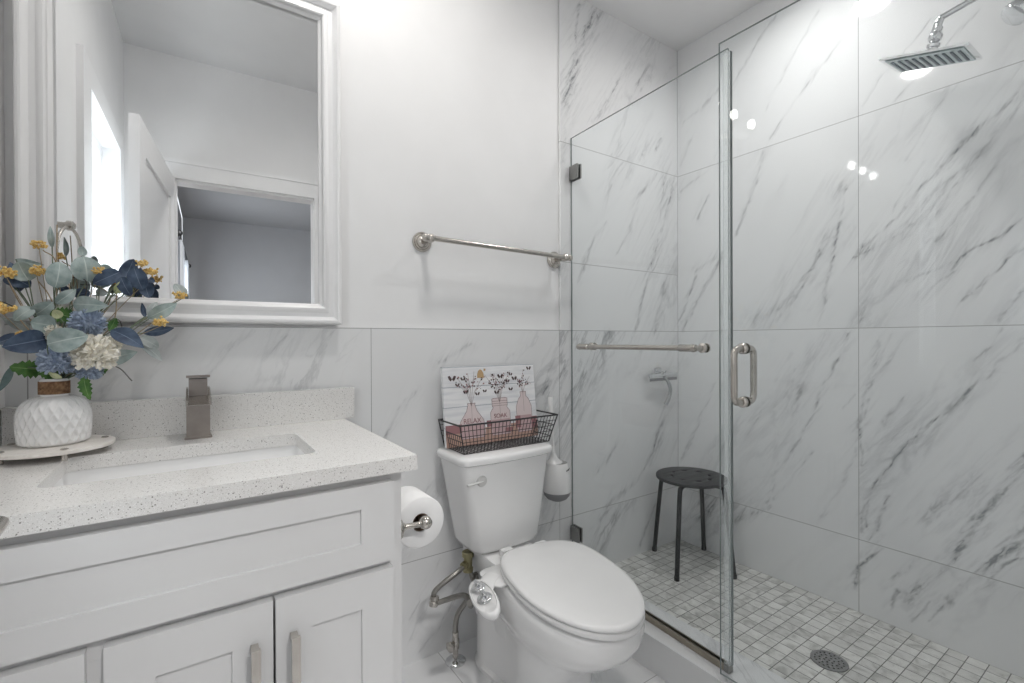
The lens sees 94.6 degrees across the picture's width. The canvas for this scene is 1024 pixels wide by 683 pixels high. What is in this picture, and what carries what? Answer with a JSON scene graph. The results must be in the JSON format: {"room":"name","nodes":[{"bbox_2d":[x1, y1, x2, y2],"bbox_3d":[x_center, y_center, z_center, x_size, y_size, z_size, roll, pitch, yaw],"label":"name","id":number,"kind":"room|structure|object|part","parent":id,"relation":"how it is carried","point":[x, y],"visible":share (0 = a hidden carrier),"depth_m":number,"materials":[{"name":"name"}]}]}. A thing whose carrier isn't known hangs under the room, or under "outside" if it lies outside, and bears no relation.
{"room":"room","nodes":[
{"label":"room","id":0,"kind":"room"},
{"bbox_2d":[0,0,5,445],"bbox_3d":[-0.642,-0.254,0.254,0.100,2.670,1.856,0,0,-34],"label":"wall","id":1,"kind":"structure","parent":0,"point":[2,131],"depth_m":1.03,"materials":[{"name":"paint"}]},
{"bbox_2d":[3,0,558,329],"bbox_3d":[-0.172,-0.262,1.761,2.577,2.670,0.100,0,0,-34],"label":"wall","id":2,"kind":"structure","parent":0,"point":[449,108],"depth_m":1.65,"materials":[{"name":"paint"}]},
{"bbox_2d":[12,0,341,324],"bbox_3d":[-0.809,-0.529,1.237,0.693,0.959,0.046,0,0,-34],"label":"wall mirror","id":3,"kind":"object","parent":2,"relation":"attached to","point":[199,141],"visible":0.86,"depth_m":1.23,"materials":[{"name":"mirror"}]},
{"bbox_2d":[1,387,354,444],"bbox_3d":[-0.793,0.188,1.233,0.748,0.092,0.020,0,0,-34],"label":"backsplash","id":4,"kind":"structure","parent":2,"relation":"attached to","point":[141,418],"depth_m":1.24,"materials":[{"name":"stone"}]},
{"bbox_2d":[4,324,561,666],"bbox_3d":[-0.460,0.516,1.498,1.598,1.119,0.012,0,0,-34],"label":"wall tile","id":5,"kind":"structure","parent":2,"relation":"attached to","point":[394,374],"depth_m":1.55,"materials":[{"name":"tile"}]},
{"bbox_2d":[412,232,572,267],"bbox_3d":[-0.043,-0.336,1.734,0.647,0.076,0.091,0,0,-34],"label":"towel bar","id":6,"kind":"object","parent":2,"relation":"attached to","point":[421,241],"visible":1,"depth_m":1.65,"materials":[{"name":"silver metal"}]},
{"bbox_3d":[-0.282,-0.338,1.570,0.068,0.068,0.091,0,0,-34],"label":"post","id":7,"kind":"part","parent":6,"relation":"part of","materials":[{"name":"silver metal"}]},
{"bbox_3d":[0.196,-0.334,1.897,0.068,0.068,0.091,0,0,-34],"label":"post","id":8,"kind":"part","parent":6,"relation":"part of","materials":[{"name":"silver metal"}]},
{"bbox_2d":[543,460,570,501],"bbox_3d":[0.173,0.546,1.849,0.111,0.148,0.122,0,0,-34],"label":"toilet brush holder","id":9,"kind":"object","parent":2,"relation":"attached to","point":[557,485],"visible":0.91,"depth_m":1.80,"materials":[{"name":"white plastic"}]},
{"bbox_2d":[546,397,562,464],"bbox_3d":[0.164,0.404,1.839,0.065,0.380,0.066,0,0,-15],"label":"toilet brush","id":10,"kind":"object","parent":9,"relation":"in","point":[554,460],"visible":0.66,"depth_m":1.82,"materials":[{"name":"white plastic"}]},
{"bbox_3d":[0.176,0.601,1.845,0.110,0.038,0.110,0,0,-34],"label":"bowl","id":11,"kind":"part","parent":9,"relation":"part of","materials":[{"name":"grey plastic"}]},
{"bbox_2d":[569,48,733,673],"bbox_3d":[0.441,0.056,1.666,0.023,1.804,0.724,0,0,-32],"label":"shower door frame","id":12,"kind":"structure","parent":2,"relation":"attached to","point":[575,171],"depth_m":1.38,"materials":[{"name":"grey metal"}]},
{"bbox_2d":[576,343,710,352],"bbox_3d":[0.427,0.020,1.633,0.091,0.030,0.543,0,0,-32],"label":"towel bar","id":13,"kind":"object","parent":12,"relation":"attached to","point":[702,347],"visible":1,"depth_m":1.51,"materials":[{"name":"silver metal"}]},
{"bbox_2d":[654,368,666,373],"bbox_3d":[0.719,0.141,2.263,0.044,0.026,0.054,0,0,-34],"label":"wall hook","id":14,"kind":"object","parent":2,"relation":"attached to","point":[656,370],"visible":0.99,"depth_m":2.27,"materials":[{"name":"silver metal"}]},
{"bbox_2d":[648,372,677,405],"bbox_3d":[0.729,0.228,2.246,0.202,0.153,0.039,0,0,-34],"label":"squeegee","id":15,"kind":"object","parent":2,"relation":"attached to","point":[662,376],"visible":1,"depth_m":2.24,"materials":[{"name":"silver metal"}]},
{"bbox_3d":[0.724,0.179,2.254,0.200,0.014,0.002,0,0,-34],"label":"rubber blade","id":16,"kind":"part","parent":15,"relation":"part of","materials":[{"name":"grey plastic"}]},
{"bbox_3d":[0.742,0.234,2.248,0.041,0.141,0.024,0,0,3],"label":"handle","id":17,"kind":"part","parent":15,"relation":"part of","materials":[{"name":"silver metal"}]},
{"bbox_2d":[429,595,438,607],"bbox_3d":[-0.246,0.819,1.490,0.034,0.036,0.031,0,0,-34],"label":"coupling","id":18,"kind":"object","parent":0,"point":[433,602],"visible":0.98,"depth_m":1.48,"materials":[{"name":"silver metal"}]},
{"bbox_2d":[431,566,463,596],"bbox_3d":[-0.202,0.771,1.516,0.124,0.082,0.027,0,0,-34],"label":"hose","id":19,"kind":"object","parent":18,"relation":"attached to","point":[460,569],"visible":1,"depth_m":1.50,"materials":[{"name":"metal"}]},
{"bbox_2d":[438,592,472,608],"bbox_3d":[-0.153,0.775,1.418,0.080,0.119,0.236,0,0,-34],"label":"hose","id":20,"kind":"object","parent":19,"relation":"attached to","point":[463,595],"visible":0.92,"depth_m":1.48,"materials":[{"name":"metal"}]},
{"bbox_2d":[402,637,666,682],"bbox_3d":[0.116,1.116,0.774,1.725,0.080,1.856,0,0,-34],"label":"floor","id":21,"kind":"structure","parent":0,"point":[433,668],"depth_m":1.53,"materials":[{"name":"tile"}]},
{"bbox_2d":[0,472,401,682],"bbox_3d":[-0.653,0.671,0.987,0.695,0.813,0.586,0,0,-34],"label":"vanity cabinet","id":22,"kind":"object","parent":21,"relation":"on","point":[303,585],"visible":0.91,"depth_m":0.79,"materials":[{"name":"paint"}]},
{"bbox_3d":[-0.706,0.540,0.644,0.187,0.168,0.020,0,0,-34],"label":"drawer","id":23,"kind":"part","parent":22,"relation":"part of","materials":[{"name":"paint"}]},
{"bbox_3d":[-0.517,0.714,0.773,0.226,0.518,0.020,0,0,-34],"label":"door","id":24,"kind":"part","parent":22,"relation":"part of","materials":[{"name":"paint"}]},
{"bbox_2d":[0,387,416,538],"bbox_3d":[-0.638,0.203,1.007,0.748,0.121,0.568,0,0,-34],"label":"countertop","id":25,"kind":"structure","parent":22,"relation":"on","point":[335,449],"depth_m":0.96,"materials":[{"name":"stone"}]},
{"bbox_2d":[0,435,115,464],"bbox_3d":[-0.951,0.223,0.981,0.196,0.025,0.200,0,0,-34],"label":"tray","id":26,"kind":"object","parent":25,"relation":"on","point":[10,451],"visible":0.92,"depth_m":0.93,"materials":[{"name":"stone"}]},
{"bbox_2d":[13,378,92,447],"bbox_3d":[-0.961,0.145,0.992,0.120,0.135,0.119,0,0,-42],"label":"vase","id":27,"kind":"object","parent":26,"relation":"on","point":[55,417],"visible":1,"depth_m":0.96,"materials":[{"name":"ceramic"}]},
{"bbox_2d":[0,301,19,329],"bbox_3d":[-0.994,0.007,0.960,0.039,0.173,0.101,0,0,29],"label":"sprig","id":28,"kind":"object","parent":27,"relation":"in","point":[3,309],"visible":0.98,"depth_m":0.93,"materials":[{"name":"yellow plant"}]},
{"bbox_2d":[0,266,33,329],"bbox_3d":[-1.004,-0.030,0.972,0.088,0.248,0.036,0,0,-16],"label":"sprig","id":29,"kind":"object","parent":27,"relation":"in","point":[11,273],"visible":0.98,"depth_m":0.97,"materials":[{"name":"yellow plant"}]},
{"bbox_3d":[-1.000,-0.019,0.982,0.074,0.226,0.018,0,0,-15],"label":"stem","id":30,"kind":"part","parent":29,"relation":"part of","materials":[{"name":"plant"}]},
{"bbox_2d":[9,285,30,319],"bbox_3d":[-0.999,-0.011,0.994,0.081,0.213,0.026,0,0,-10],"label":"twig","id":31,"kind":"object","parent":27,"relation":"in","point":[9,285],"visible":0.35,"depth_m":0.98,"materials":[{"name":"brown plant"}]},
{"bbox_2d":[3,258,43,316],"bbox_3d":[-1.008,-0.042,1.008,0.104,0.272,0.056,0,0,-17],"label":"leaf spray","id":32,"kind":"object","parent":27,"relation":"in","point":[23,279],"visible":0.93,"depth_m":0.99,"materials":[{"name":"plant"}]},
{"bbox_3d":[-1.001,-0.040,0.991,0.101,0.269,0.021,0,0,1],"label":"stem","id":33,"kind":"part","parent":32,"relation":"part of","materials":[{"name":"plant"}]},
{"bbox_2d":[0,330,46,352],"bbox_3d":[-0.980,0.035,0.960,0.039,0.118,0.099,0,0,43],"label":"leaf spray","id":34,"kind":"object","parent":27,"relation":"in","point":[29,341],"visible":0.83,"depth_m":0.95,"materials":[{"name":"blue plant"}]},
{"bbox_2d":[2,301,55,333],"bbox_3d":[-0.996,0.005,0.978,0.084,0.179,0.041,0,0,-34],"label":"leaf spray","id":35,"kind":"object","parent":27,"relation":"in","point":[42,310],"visible":0.77,"depth_m":0.98,"materials":[{"name":"plant"}]},
{"bbox_2d":[28,264,45,301],"bbox_3d":[-0.994,-0.035,0.994,0.045,0.256,0.030,0,0,29],"label":"sprig","id":36,"kind":"object","parent":27,"relation":"in","point":[33,270],"visible":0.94,"depth_m":1.00,"materials":[{"name":"yellow plant"}]},
{"bbox_2d":[29,240,47,300],"bbox_3d":[-0.993,-0.062,1.002,0.073,0.311,0.028,0,0,29],"label":"sprig","id":37,"kind":"object","parent":27,"relation":"in","point":[34,243],"visible":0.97,"depth_m":1.01,"materials":[{"name":"yellow plant"}]},
{"bbox_3d":[-0.984,-0.054,1.008,0.063,0.295,0.007,0,0,17],"label":"stem","id":38,"kind":"part","parent":37,"relation":"part of","materials":[{"name":"brown plant"}]},
{"bbox_2d":[38,281,59,321],"bbox_3d":[-0.982,-0.016,1.003,0.038,0.224,0.037,0,0,-34],"label":"twig","id":39,"kind":"object","parent":27,"relation":"in","point":[38,281],"visible":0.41,"depth_m":1.00,"materials":[{"name":"brown plant"}]},
{"bbox_2d":[43,324,61,339],"bbox_3d":[-0.972,0.028,1.001,0.041,0.132,0.040,0,0,-34],"label":"flower","id":40,"kind":"object","parent":27,"relation":"in","point":[48,330],"visible":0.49,"depth_m":0.99,"materials":[{"name":"beige plant"}]},
{"bbox_2d":[43,250,62,326],"bbox_3d":[-0.982,-0.051,1.016,0.052,0.293,0.025,0,0,29],"label":"twig","id":41,"kind":"object","parent":27,"relation":"in","point":[43,250],"visible":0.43,"depth_m":1.02,"materials":[{"name":"brown plant"}]},
{"bbox_2d":[0,360,107,399],"bbox_3d":[-0.955,0.081,0.988,0.162,0.088,0.042,0,0,-24],"label":"leaf spray","id":42,"kind":"object","parent":27,"relation":"in","point":[28,368],"visible":0.89,"depth_m":0.97,"materials":[{"name":"green plant"}]},
{"bbox_2d":[34,346,75,374],"bbox_3d":[-0.946,0.049,0.983,0.071,0.090,0.071,0,0,-34],"label":"flower","id":43,"kind":"object","parent":27,"relation":"in","point":[53,362],"visible":0.82,"depth_m":0.96,"materials":[{"name":"blue plant"}]},
{"bbox_2d":[56,225,61,326],"bbox_3d":[-0.977,-0.081,1.021,0.021,0.354,0.072,0,0,-34],"label":"twig","id":44,"kind":"object","parent":27,"relation":"in","point":[56,225],"visible":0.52,"depth_m":1.04,"materials":[{"name":"plant"}]},
{"bbox_2d":[45,226,75,319],"bbox_3d":[-0.980,-0.080,1.027,0.050,0.347,0.059,0,0,-34],"label":"leaf spray","id":45,"kind":"object","parent":27,"relation":"in","point":[58,275],"visible":0.95,"depth_m":1.02,"materials":[{"name":"green plant"}]},
{"bbox_3d":[-0.987,-0.057,1.023,0.060,0.301,0.012,0,0,44],"label":"stem","id":46,"kind":"part","parent":45,"relation":"part of","materials":[{"name":"green plant"}]},
{"bbox_2d":[55,304,70,325],"bbox_3d":[-0.970,0.005,1.014,0.032,0.177,0.061,0,0,-34],"label":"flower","id":47,"kind":"object","parent":27,"relation":"in","point":[64,306],"visible":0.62,"depth_m":1.02,"materials":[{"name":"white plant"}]},
{"bbox_2d":[47,328,87,354],"bbox_3d":[-0.929,0.033,0.967,0.099,0.122,0.044,0,0,10],"label":"leaf spray","id":48,"kind":"object","parent":27,"relation":"in","point":[61,340],"visible":0.86,"depth_m":0.95,"materials":[{"name":"green plant"}]},
{"bbox_2d":[50,307,118,378],"bbox_3d":[-0.923,0.009,1.021,0.115,0.168,0.032,0,0,-34],"label":"leaf spray","id":49,"kind":"object","parent":27,"relation":"in","point":[61,314],"visible":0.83,"depth_m":1.01,"materials":[{"name":"green plant"}]},
{"bbox_2d":[61,309,107,376],"bbox_3d":[-0.917,0.010,1.020,0.069,0.167,0.069,0,0,13],"label":"flower","id":50,"kind":"object","parent":27,"relation":"in","point":[94,322],"visible":0.92,"depth_m":1.01,"materials":[{"name":"blue plant"}]},
{"bbox_2d":[62,246,107,327],"bbox_3d":[-0.935,-0.060,1.036,0.105,0.308,0.077,0,0,-21],"label":"leaf spray","id":51,"kind":"object","parent":27,"relation":"in","point":[81,267],"visible":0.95,"depth_m":1.04,"materials":[{"name":"green plant"}]},
{"bbox_3d":[-0.954,-0.050,1.021,0.031,0.287,0.081,0,0,2],"label":"stem","id":52,"kind":"part","parent":51,"relation":"part of","materials":[{"name":"green plant"}]},
{"bbox_2d":[68,366,103,379],"bbox_3d":[-0.923,0.066,1.003,0.088,0.057,0.050,0,0,-34],"label":"flower","id":53,"kind":"object","parent":27,"relation":"in","point":[93,373],"visible":0.69,"depth_m":1.00,"materials":[{"name":"blue plant"}]},
{"bbox_2d":[61,285,110,374],"bbox_3d":[-0.941,-0.033,1.033,0.015,0.257,0.099,0,0,30],"label":"twig","id":54,"kind":"object","parent":27,"relation":"in","point":[97,285],"visible":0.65,"depth_m":1.07,"materials":[{"name":"plant"}]},
{"bbox_2d":[61,334,120,378],"bbox_3d":[-0.905,0.039,1.004,0.114,0.110,0.086,0,0,-34],"label":"flower","id":55,"kind":"object","parent":27,"relation":"in","point":[97,351],"visible":0.96,"depth_m":0.99,"materials":[{"name":"beige plant"}]},
{"bbox_2d":[66,336,123,377],"bbox_3d":[-0.923,0.040,1.039,0.107,0.108,0.042,0,0,-34],"label":"flower","id":56,"kind":"object","parent":27,"relation":"in","point":[119,345],"visible":0.3,"depth_m":1.06,"materials":[{"name":"beige plant"}]},
{"bbox_2d":[90,267,104,296],"bbox_3d":[-0.941,-0.037,1.036,0.090,0.260,0.030,0,0,-38],"label":"sprig","id":57,"kind":"object","parent":27,"relation":"in","point":[95,271],"visible":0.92,"depth_m":1.05,"materials":[{"name":"yellow plant"}]},
{"bbox_2d":[60,327,143,372],"bbox_3d":[-0.898,0.031,1.024,0.161,0.126,0.046,0,0,-34],"label":"leaf spray","id":58,"kind":"object","parent":27,"relation":"in","point":[125,335],"visible":0.63,"depth_m":1.05,"materials":[{"name":"blue plant"}]},
{"bbox_2d":[64,259,154,375],"bbox_3d":[-0.909,-0.050,1.066,0.165,0.286,0.036,0,0,-38],"label":"leaf spray","id":59,"kind":"object","parent":27,"relation":"in","point":[128,275],"visible":0.93,"depth_m":1.08,"materials":[{"name":"blue plant"}]},
{"bbox_2d":[103,294,116,334],"bbox_3d":[-0.933,-0.017,1.042,0.019,0.225,0.110,0,0,39],"label":"twig","id":60,"kind":"object","parent":27,"relation":"in","point":[116,294],"visible":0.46,"depth_m":1.07,"materials":[{"name":"green plant"}]},
{"bbox_2d":[87,259,148,334],"bbox_3d":[-0.920,-0.051,1.059,0.028,0.288,0.174,0,0,39],"label":"sprig","id":61,"kind":"object","parent":27,"relation":"in","point":[141,263],"visible":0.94,"depth_m":1.11,"materials":[{"name":"yellow plant"}]},
{"bbox_2d":[69,316,168,373],"bbox_3d":[-0.893,0.016,1.056,0.204,0.154,0.032,0,0,-36],"label":"sprig","id":62,"kind":"object","parent":27,"relation":"in","point":[158,322],"visible":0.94,"depth_m":1.10,"materials":[{"name":"yellow plant"}]},
{"bbox_2d":[67,284,187,377],"bbox_3d":[-0.881,-0.024,1.083,0.230,0.234,0.043,0,0,-43],"label":"leaf spray","id":63,"kind":"object","parent":27,"relation":"in","point":[151,345],"visible":0.87,"depth_m":1.11,"materials":[{"name":"plant"}]},
{"bbox_2d":[69,291,187,374],"bbox_3d":[-0.885,-0.015,1.085,0.234,0.216,0.031,0,0,-40],"label":"sprig","id":64,"kind":"object","parent":27,"relation":"in","point":[181,295],"visible":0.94,"depth_m":1.14,"materials":[{"name":"plant"}]},
{"bbox_2d":[108,267,158,319],"bbox_3d":[-0.902,-0.041,1.064,0.029,0.269,0.179,0,0,37],"label":"sprig","id":65,"kind":"object","parent":27,"relation":"in","point":[150,271],"visible":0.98,"depth_m":1.11,"materials":[{"name":"yellow plant"}]},
{"bbox_2d":[54,446,303,486],"bbox_3d":[-0.655,0.331,0.975,0.471,0.134,0.294,0,0,-34],"label":"sink basin","id":66,"kind":"object","parent":25,"relation":"in","point":[131,470],"visible":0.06,"depth_m":1.06,"materials":[{"name":"ceramic"}]},
{"bbox_2d":[184,375,211,439],"bbox_3d":[-0.750,0.157,1.130,0.056,0.154,0.126,0,0,-34],"label":"faucet","id":67,"kind":"object","parent":25,"relation":"on","point":[198,402],"visible":1,"depth_m":1.14,"materials":[{"name":"silver metal"}]},
{"bbox_3d":[-0.768,0.086,1.155,0.048,0.010,0.058,0,0,-34],"label":"lever","id":68,"kind":"part","parent":67,"relation":"part of","materials":[{"name":"silver metal"}]},
{"bbox_3d":[-0.770,0.232,1.159,0.056,0.005,0.056,0,0,-34],"label":"plate","id":69,"kind":"part","parent":67,"relation":"part of","materials":[{"name":"silver metal"}]},
{"bbox_3d":[-0.749,0.129,1.128,0.050,0.034,0.122,0,0,-34],"label":"spout","id":70,"kind":"part","parent":67,"relation":"part of","materials":[{"name":"silver metal"}]},
{"bbox_3d":[-0.434,0.597,0.799,0.014,0.162,0.030,0,0,-34],"label":"handle","id":71,"kind":"part","parent":22,"relation":"part of","materials":[{"name":"silver metal"}]},
{"bbox_3d":[-0.383,0.597,0.834,0.014,0.162,0.030,0,0,-34],"label":"handle","id":72,"kind":"part","parent":22,"relation":"part of","materials":[{"name":"silver metal"}]},
{"bbox_3d":[-0.332,0.713,0.899,0.214,0.518,0.020,0,0,-34],"label":"door","id":73,"kind":"part","parent":22,"relation":"part of","materials":[{"name":"paint"}]},
{"bbox_2d":[401,514,431,538],"bbox_3d":[-0.245,0.396,1.074,0.080,0.048,0.169,0,0,-34],"label":"toilet paper holder","id":74,"kind":"object","parent":22,"relation":"attached to","point":[425,522],"visible":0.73,"depth_m":1.03,"materials":[{"name":"silver metal"}]},
{"bbox_2d":[401,486,443,547],"bbox_3d":[-0.233,0.408,1.106,0.114,0.114,0.100,0,0,-34],"label":"toilet roll","id":75,"kind":"object","parent":74,"relation":"on","point":[414,502],"visible":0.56,"depth_m":1.07,"materials":[{"name":"paper"}]},
{"bbox_2d":[445,631,465,667],"bbox_3d":[-0.190,1.023,1.585,0.068,0.101,0.068,0,0,-34],"label":"valve","id":76,"kind":"object","parent":21,"relation":"on","point":[456,660],"visible":1,"depth_m":1.57,"materials":[{"name":"silver metal"}]},
{"bbox_3d":[-0.204,1.012,1.562,0.033,0.037,0.012,0,0,34],"label":"valve handle","id":77,"kind":"part","parent":76,"relation":"part of","materials":[{"name":"silver metal"}]},
{"bbox_2d":[453,572,478,632],"bbox_3d":[-0.153,0.872,1.580,0.092,0.210,0.032,0,0,12],"label":"hose","id":78,"kind":"object","parent":76,"relation":"attached to","point":[463,604],"visible":0.57,"depth_m":1.57,"materials":[{"name":"metal"}]},
{"bbox_2d":[436,437,644,682],"bbox_3d":[0.097,0.717,1.409,0.374,0.712,0.739,0,0,-34],"label":"toilet","id":79,"kind":"object","parent":21,"relation":"on","point":[569,613],"visible":0.92,"depth_m":1.38,"materials":[{"name":"ceramic"}]},
{"bbox_2d":[460,549,473,573],"bbox_3d":[-0.148,0.729,1.562,0.040,0.068,0.049,0,0,29],"label":"valve","id":80,"kind":"object","parent":79,"relation":"attached to","point":[467,554],"visible":0.93,"depth_m":1.55,"materials":[{"name":"gold metal"}]},
{"bbox_3d":[-0.110,0.441,1.480,0.075,0.037,0.020,0,0,-38],"label":"flush lever","id":81,"kind":"part","parent":79,"relation":"part of","materials":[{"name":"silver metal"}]},
{"bbox_2d":[469,564,507,620],"bbox_3d":[0.018,0.691,1.402,0.176,0.070,0.411,0,0,41],"label":"bidet attachment","id":82,"kind":"object","parent":79,"relation":"attached to","point":[483,597],"visible":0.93,"depth_m":1.28,"materials":[{"name":"white plastic"}]},
{"bbox_2d":[468,572,474,581],"bbox_3d":[-0.110,0.744,1.451,0.030,0.103,0.263,0,0,-11],"label":"hose","id":83,"kind":"object","parent":82,"relation":"attached to","point":[471,576],"visible":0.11,"depth_m":1.55,"materials":[{"name":"metal"}]},
{"bbox_3d":[-0.093,0.672,1.301,0.040,0.032,0.041,0,0,-34],"label":"knob","id":84,"kind":"part","parent":82,"relation":"part of","materials":[{"name":"silver metal"}]},
{"bbox_3d":[-0.073,0.677,1.258,0.040,0.032,0.041,0,0,-34],"label":"knob","id":85,"kind":"part","parent":82,"relation":"part of","materials":[{"name":"silver metal"}]},
{"bbox_3d":[-0.075,0.698,1.269,0.068,0.057,0.154,0,0,-34],"label":"control panel","id":86,"kind":"part","parent":82,"relation":"part of","materials":[{"name":"white plastic"}]},
{"bbox_3d":[0.032,0.684,1.427,0.351,0.021,0.114,0,0,-34],"label":"mounting plate","id":87,"kind":"part","parent":82,"relation":"part of","materials":[{"name":"white plastic"}]},
{"bbox_3d":[-0.054,0.539,1.627,0.344,0.298,0.195,0,0,-34],"label":"tank","id":88,"kind":"part","parent":79,"relation":"part of","materials":[{"name":"ceramic"}]},
{"bbox_3d":[-0.053,0.375,1.622,0.372,0.028,0.218,0,0,-34],"label":"tank lid","id":89,"kind":"part","parent":79,"relation":"part of","materials":[{"name":"ceramic"}]},
{"bbox_2d":[438,410,557,454],"bbox_3d":[-0.043,0.311,1.665,0.405,0.096,0.160,0,0,-34],"label":"wire basket","id":90,"kind":"object","parent":79,"relation":"on","point":[518,440],"visible":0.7,"depth_m":1.60,"materials":[{"name":"black metal"}]},
{"bbox_2d":[440,364,537,447],"bbox_3d":[-0.073,0.222,1.703,0.385,0.272,0.047,0,0,-34],"label":"picture","id":91,"kind":"object","parent":90,"relation":"in","point":[486,393],"visible":0.98,"depth_m":1.69,"materials":[{"name":"beige wood"}]},
{"bbox_2d":[446,424,461,434],"bbox_3d":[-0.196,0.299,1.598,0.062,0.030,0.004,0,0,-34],"label":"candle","id":92,"kind":"object","parent":91,"relation":"on","point":[450,428],"depth_m":1.60,"materials":[{"name":"pink wax"}]},
{"bbox_2d":[515,415,520,427],"bbox_3d":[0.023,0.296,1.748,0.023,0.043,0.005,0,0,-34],"label":"candle","id":93,"kind":"object","parent":91,"relation":"on","point":[516,416],"depth_m":1.75,"materials":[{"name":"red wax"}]},
{"bbox_2d":[531,416,536,426],"bbox_3d":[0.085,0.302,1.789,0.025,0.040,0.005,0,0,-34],"label":"candle","id":94,"kind":"object","parent":91,"relation":"on","point":[532,420],"depth_m":1.79,"materials":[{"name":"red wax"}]},
{"bbox_3d":[0.171,0.673,1.309,0.337,0.015,0.490,0,0,-34],"label":"seat","id":95,"kind":"part","parent":79,"relation":"part of","materials":[{"name":"white plastic"}]},
{"bbox_3d":[0.166,0.656,1.301,0.320,0.015,0.489,0,0,-23],"label":"lid","id":96,"kind":"part","parent":79,"relation":"part of","materials":[{"name":"white plastic"}]},
{"bbox_2d":[558,0,677,563],"bbox_3d":[0.514,-0.192,2.163,0.766,2.523,0.012,0,0,-34],"label":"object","id":97,"kind":"structure","parent":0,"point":[625,198],"depth_m":2.12,"materials":[{"name":"stone"}]},
{"bbox_2d":[584,0,762,50],"bbox_3d":[0.929,-1.527,1.573,0.756,0.146,1.452,0,0,-34],"label":"ceiling","id":98,"kind":"structure","parent":0,"point":[676,24],"depth_m":2.10,"materials":[{"name":"paint"}]},
{"bbox_2d":[632,600,789,682],"bbox_3d":[0.653,1.015,1.379,0.156,0.112,1.440,0,0,-34],"label":"shower curb","id":99,"kind":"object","parent":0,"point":[659,652],"depth_m":1.47,"materials":[{"name":"stone"}]},
{"bbox_2d":[615,540,1023,682],"bbox_3d":[0.982,1.073,1.604,0.640,0.153,1.440,0,0,-34],"label":"floor","id":100,"kind":"structure","parent":0,"point":[777,624],"depth_m":1.65,"materials":[{"name":"tile"}]},
{"bbox_2d":[652,467,736,581],"bbox_3d":[0.800,0.797,2.111,0.300,0.397,0.301,0,0,-2],"label":"stool","id":101,"kind":"object","parent":100,"relation":"on","point":[701,479],"visible":0.97,"depth_m":2.05,"materials":[{"name":"black paint"}]},
{"bbox_3d":[0.719,0.801,2.200,0.020,0.378,0.143,0,0,-42],"label":"leg","id":102,"kind":"part","parent":101,"relation":"part of","materials":[{"name":"black paint"}]},
{"bbox_3d":[0.725,0.802,2.016,0.020,0.378,0.143,0,0,39],"label":"leg","id":103,"kind":"part","parent":101,"relation":"part of","materials":[{"name":"black paint"}]},
{"bbox_3d":[0.800,0.605,2.110,0.300,0.014,0.300,0,0,-34],"label":"seat","id":104,"kind":"part","parent":101,"relation":"part of","materials":[{"name":"black paint"}]},
{"bbox_3d":[0.876,0.800,2.205,0.020,0.378,0.143,0,0,39],"label":"leg","id":105,"kind":"part","parent":101,"relation":"part of","materials":[{"name":"black paint"}]},
{"bbox_3d":[0.888,0.801,2.027,0.142,0.378,0.020,0,0,44],"label":"leg","id":106,"kind":"part","parent":101,"relation":"part of","materials":[{"name":"black paint"}]},
{"bbox_2d":[810,650,848,671],"bbox_3d":[0.989,0.995,1.472,0.101,0.003,0.101,0,0,-34],"label":"shower drain","id":107,"kind":"object","parent":100,"relation":"on","point":[828,660],"visible":1,"depth_m":1.47,"materials":[{"name":"metal"}]},
{"bbox_2d":[677,0,1023,677],"bbox_3d":[1.245,-0.225,1.783,0.012,2.460,1.440,0,0,-34],"label":"wall","id":108,"kind":"structure","parent":0,"point":[878,210],"depth_m":1.72,"materials":[{"name":"tile"}]},
{"bbox_3d":[1.407,-0.264,0.837,0.812,2.670,0.304,0,0,-34],"label":"wall","id":109,"kind":"structure","parent":0,"visible":0},
{"bbox_2d":[719,0,799,682],"bbox_3d":[0.799,0.051,1.047,0.118,1.794,0.727,0,0,-34],"label":"shower door","id":110,"kind":"structure","parent":109,"relation":"attached to","point":[742,348],"depth_m":1.31,"materials":[{"name":"clear glass"}]},
{"bbox_3d":[0.633,0.092,1.289,0.118,0.176,0.030,0,0,-34],"label":"handle","id":111,"kind":"part","parent":110,"relation":"part of","materials":[{"name":"silver metal"}]},
{"bbox_2d":[879,0,982,72],"bbox_3d":[1.343,-0.926,1.286,0.198,0.255,0.514,0,0,-40],"label":"shower","id":112,"kind":"object","parent":109,"relation":"attached to","point":[934,56],"visible":1,"depth_m":1.38,"materials":[{"name":"silver metal"}]},
{"bbox_3d":[1.244,-0.840,1.405,0.206,0.083,0.196,0,0,-38],"label":"plate","id":113,"kind":"part","parent":112,"relation":"part of","materials":[{"name":"silver metal"}]},
{"bbox_3d":[1.366,-0.972,1.236,0.018,0.119,0.402,0,0,-39],"label":"arm","id":114,"kind":"part","parent":112,"relation":"part of","materials":[{"name":"silver metal"}]},
{"bbox_2d":[1001,0,1023,25],"bbox_3d":[1.504,-0.861,1.253,0.287,0.241,0.079,0,0,42],"label":"shower","id":115,"kind":"object","parent":109,"relation":"attached to","point":[1012,14],"visible":1,"depth_m":1.32,"materials":[{"name":"silver metal"}]},
{"bbox_3d":[0.917,-0.260,0.257,2.477,2.670,0.100,0,0,-34],"label":"wall","id":116,"kind":"structure","parent":0,"visible":0},
{"bbox_2d":[0,516,9,535],"bbox_3d":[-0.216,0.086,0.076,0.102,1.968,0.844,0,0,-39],"label":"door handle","id":117,"kind":"structure","parent":116,"relation":"in","point":[4,521],"depth_m":0.34,"materials":[{"name":"metal"}]}
]}

